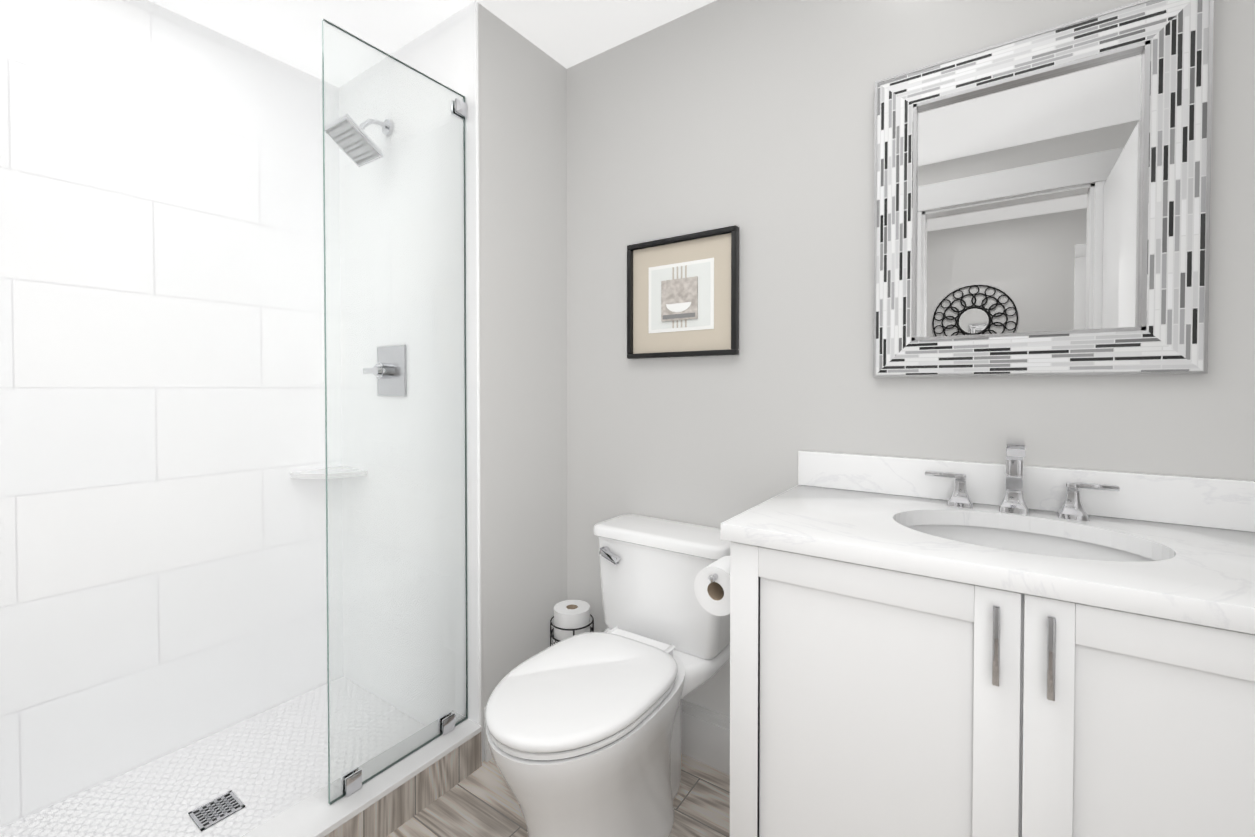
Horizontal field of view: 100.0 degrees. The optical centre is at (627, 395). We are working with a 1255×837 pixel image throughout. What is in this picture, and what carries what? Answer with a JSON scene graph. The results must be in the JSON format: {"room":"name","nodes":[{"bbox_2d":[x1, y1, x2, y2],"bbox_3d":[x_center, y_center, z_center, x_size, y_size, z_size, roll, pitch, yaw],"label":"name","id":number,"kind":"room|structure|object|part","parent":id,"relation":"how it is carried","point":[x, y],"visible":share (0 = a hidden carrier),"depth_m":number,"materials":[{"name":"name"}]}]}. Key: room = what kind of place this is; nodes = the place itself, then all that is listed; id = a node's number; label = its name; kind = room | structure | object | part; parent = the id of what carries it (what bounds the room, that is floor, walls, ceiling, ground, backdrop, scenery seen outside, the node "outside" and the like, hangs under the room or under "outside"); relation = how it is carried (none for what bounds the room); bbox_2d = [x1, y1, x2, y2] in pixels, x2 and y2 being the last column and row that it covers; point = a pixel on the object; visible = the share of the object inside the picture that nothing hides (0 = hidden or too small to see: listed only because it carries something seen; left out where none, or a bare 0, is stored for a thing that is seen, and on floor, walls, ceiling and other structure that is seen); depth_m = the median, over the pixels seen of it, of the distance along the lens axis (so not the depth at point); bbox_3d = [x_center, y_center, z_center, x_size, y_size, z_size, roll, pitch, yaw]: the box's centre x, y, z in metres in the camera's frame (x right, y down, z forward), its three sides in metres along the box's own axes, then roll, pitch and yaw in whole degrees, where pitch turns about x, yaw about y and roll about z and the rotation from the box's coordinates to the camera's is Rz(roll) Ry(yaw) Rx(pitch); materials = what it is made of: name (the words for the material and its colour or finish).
{"room":"bathroom","nodes":[
{"label":"bathroom","id":0,"kind":"room"},
{"bbox_2d":[0,0,342,827],"bbox_3d":[-1.647,-0.030,1.675,0.100,2.500,1.420,1,1,35],"label":"wall tiles","id":1,"kind":"structure","parent":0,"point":[164,356],"depth_m":1.73,"materials":[{"name":"white tile"}]},
{"bbox_2d":[148,0,715,87],"bbox_3d":[-0.417,-1.288,0.184,3.800,0.060,3.504,1,1,35],"label":"ceiling","id":2,"kind":"structure","parent":0,"point":[566,34],"depth_m":1.81,"materials":[{"name":"white paint"}]},
{"bbox_2d":[478,3,567,760],"bbox_3d":[-0.733,-0.038,2.230,0.970,2.500,0.534,1,1,35],"label":"wall","id":3,"kind":"structure","parent":0,"point":[522,109],"depth_m":1.88,"materials":[{"name":"grey paint"}]},
{"bbox_2d":[339,1,480,725],"bbox_3d":[-0.847,-0.034,1.978,0.870,2.500,0.010,1,1,35],"label":"wall tile","id":4,"kind":"structure","parent":3,"relation":"attached to","point":[445,52],"depth_m":1.92,"materials":[{"name":"white tile"}]},
{"bbox_2d":[290,466,366,478],"bbox_3d":[-1.182,0.309,2.086,0.200,0.020,0.200,1,1,35],"label":"corner shelf","id":5,"kind":"object","parent":4,"relation":"attached to","point":[321,473],"visible":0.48,"depth_m":2.06,"materials":[{"name":"white stone"}]},
{"bbox_2d":[322,114,392,167],"bbox_3d":[-0.962,-0.950,1.913,0.164,0.182,0.205,1,1,35],"label":"shower head","id":6,"kind":"object","parent":4,"relation":"attached to","point":[354,135],"visible":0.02,"depth_m":1.88},
{"bbox_2d":[363,345,405,395],"bbox_3d":[-0.914,-0.094,1.976,0.187,0.190,0.068,1,1,35],"label":"shower valve","id":7,"kind":"object","parent":4,"relation":"attached to","point":[398,351],"depth_m":1.97,"materials":[{"name":"silver metal"}]},
{"bbox_2d":[484,699,729,774],"bbox_3d":[0.022,1.131,1.667,0.928,0.180,0.422,1,1,35],"label":"baseboard","id":8,"kind":"structure","parent":3,"relation":"attached to","point":[705,735],"depth_m":1.75,"materials":[{"name":"white"}]},
{"bbox_2d":[386,754,729,836],"bbox_3d":[-0.417,1.272,0.222,3.800,0.060,3.504,1,1,35],"label":"floor","id":9,"kind":"structure","parent":0,"point":[481,801],"depth_m":1.56,"materials":[{"name":"brown wood"}]},
{"bbox_2d":[0,677,424,836],"bbox_3d":[-1.307,1.214,1.452,0.735,0.020,1.410,1,1,35],"label":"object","id":10,"kind":"structure","parent":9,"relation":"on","point":[266,765],"depth_m":1.68,"materials":[{"name":"white tile"}]},
{"bbox_2d":[188,790,244,831],"bbox_3d":[-1.190,1.202,1.528,0.104,0.006,0.104,1,1,35],"label":"shower drain","id":11,"kind":"object","parent":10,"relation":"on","point":[215,811],"visible":1,"depth_m":1.52,"materials":[{"name":"silver metal"}]},
{"bbox_2d":[240,710,481,836],"bbox_3d":[-0.943,1.160,1.198,0.153,0.135,1.410,1,1,35],"label":"shower curb","id":12,"kind":"object","parent":9,"relation":"on","point":[388,801],"visible":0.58,"depth_m":1.50,"materials":[{"name":"white stone"}]},
{"bbox_2d":[322,19,467,804],"bbox_3d":[-0.666,0.051,1.573,0.028,2.070,0.450,1,1,35],"label":"glass","id":13,"kind":"object","parent":12,"relation":"on","point":[351,781],"visible":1,"depth_m":1.57,"materials":[{"name":"clear glass"}]},
{"bbox_2d":[550,600,593,645],"bbox_3d":[-0.202,0.993,1.923,0.160,0.448,0.160,1,1,35],"label":"toilet paper stand","id":14,"kind":"object","parent":9,"relation":"on","point":[571,617],"visible":0.38,"depth_m":1.88,"materials":[{"name":"black"}]},
{"bbox_2d":[485,514,730,836],"bbox_3d":[-0.038,0.827,1.464,0.480,0.793,0.809,1,1,35],"label":"toilet","id":15,"kind":"object","parent":9,"relation":"on","point":[583,733],"visible":0.92,"depth_m":1.36,"materials":[{"name":"white ceramic"}]},
{"bbox_3d":[-0.109,0.748,1.361,0.384,0.060,0.561,1,1,35],"label":"seat","id":16,"kind":"part","parent":15,"relation":"part of","materials":[{"name":"white plastic"}]},
{"bbox_3d":[-0.056,0.513,1.697,0.078,0.045,0.030,1,1,35],"label":"handle","id":17,"kind":"part","parent":15,"relation":"part of","materials":[{"name":"silver metal"}]},
{"bbox_2d":[694,438,1254,836],"bbox_3d":[0.727,0.664,1.080,1.133,1.131,0.570,1,1,35],"label":"bathroom vanity","id":18,"kind":"object","parent":9,"relation":"on","point":[1013,646],"visible":1,"depth_m":0.93,"materials":[{"name":"white paint"}]},
{"bbox_3d":[0.427,0.719,0.991,0.495,0.814,0.020,1,1,35],"label":"door","id":19,"kind":"part","parent":18,"relation":"part of","materials":[{"name":"white paint"}]},
{"bbox_2d":[720,485,1254,634],"bbox_3d":[0.775,0.287,1.048,1.024,0.035,0.557,1,1,35],"label":"countertop","id":20,"kind":"structure","parent":18,"relation":"on","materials":[{"name":"stone"}]},
{"bbox_2d":[925,438,1119,520],"bbox_3d":[0.869,0.182,1.183,0.360,0.171,0.151,1,1,35],"label":"faucet","id":21,"kind":"object","parent":20,"relation":"on","point":[1013,507],"depth_m":1.20,"materials":[{"name":"silver metal"}]},
{"bbox_2d":[905,525,1154,561],"bbox_3d":[0.776,0.374,1.052,0.468,0.136,0.354,1,1,35],"label":"sink","id":22,"kind":"object","parent":20,"relation":"in","point":[1017,538],"depth_m":1.16,"materials":[{"name":"white ceramic"}]},
{"bbox_2d":[798,450,1254,531],"bbox_3d":[0.928,0.216,1.268,1.024,0.100,0.019,1,1,35],"label":"backsplash","id":23,"kind":"structure","parent":18,"relation":"on","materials":[{"name":"stone"}]},
{"bbox_3d":[0.837,0.723,0.706,0.495,0.814,0.020,1,1,35],"label":"door","id":24,"kind":"part","parent":18,"relation":"part of","materials":[{"name":"white paint"}]},
{"bbox_2d":[567,0,1254,716],"bbox_3d":[0.674,-0.027,1.496,2.180,2.500,0.135,1,1,35],"label":"wall","id":25,"kind":"structure","parent":0,"point":[753,120],"depth_m":1.37,"materials":[{"name":"grey paint"}]},
{"bbox_2d":[627,225,738,358],"bbox_3d":[0.176,-0.333,1.776,0.416,0.404,0.030,1,1,35],"label":"picture frame","id":26,"kind":"object","parent":25,"relation":"attached to","point":[682,295],"visible":0.98,"depth_m":1.76,"materials":[{"name":"black wood"}]},
{"bbox_2d":[916,50,1142,336],"bbox_3d":[0.932,-0.446,1.258,0.441,0.609,0.008,1,1,35],"label":"mirror glass","id":27,"kind":"object","parent":25,"relation":"attached to","point":[1029,190],"depth_m":1.24,"materials":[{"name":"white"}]},
{"bbox_3d":[0.927,-0.446,1.251,0.629,0.797,0.032,1,1,35],"label":"mirror frame","id":28,"kind":"part","parent":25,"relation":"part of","materials":[{"name":"multicoloured tile"}]}
]}

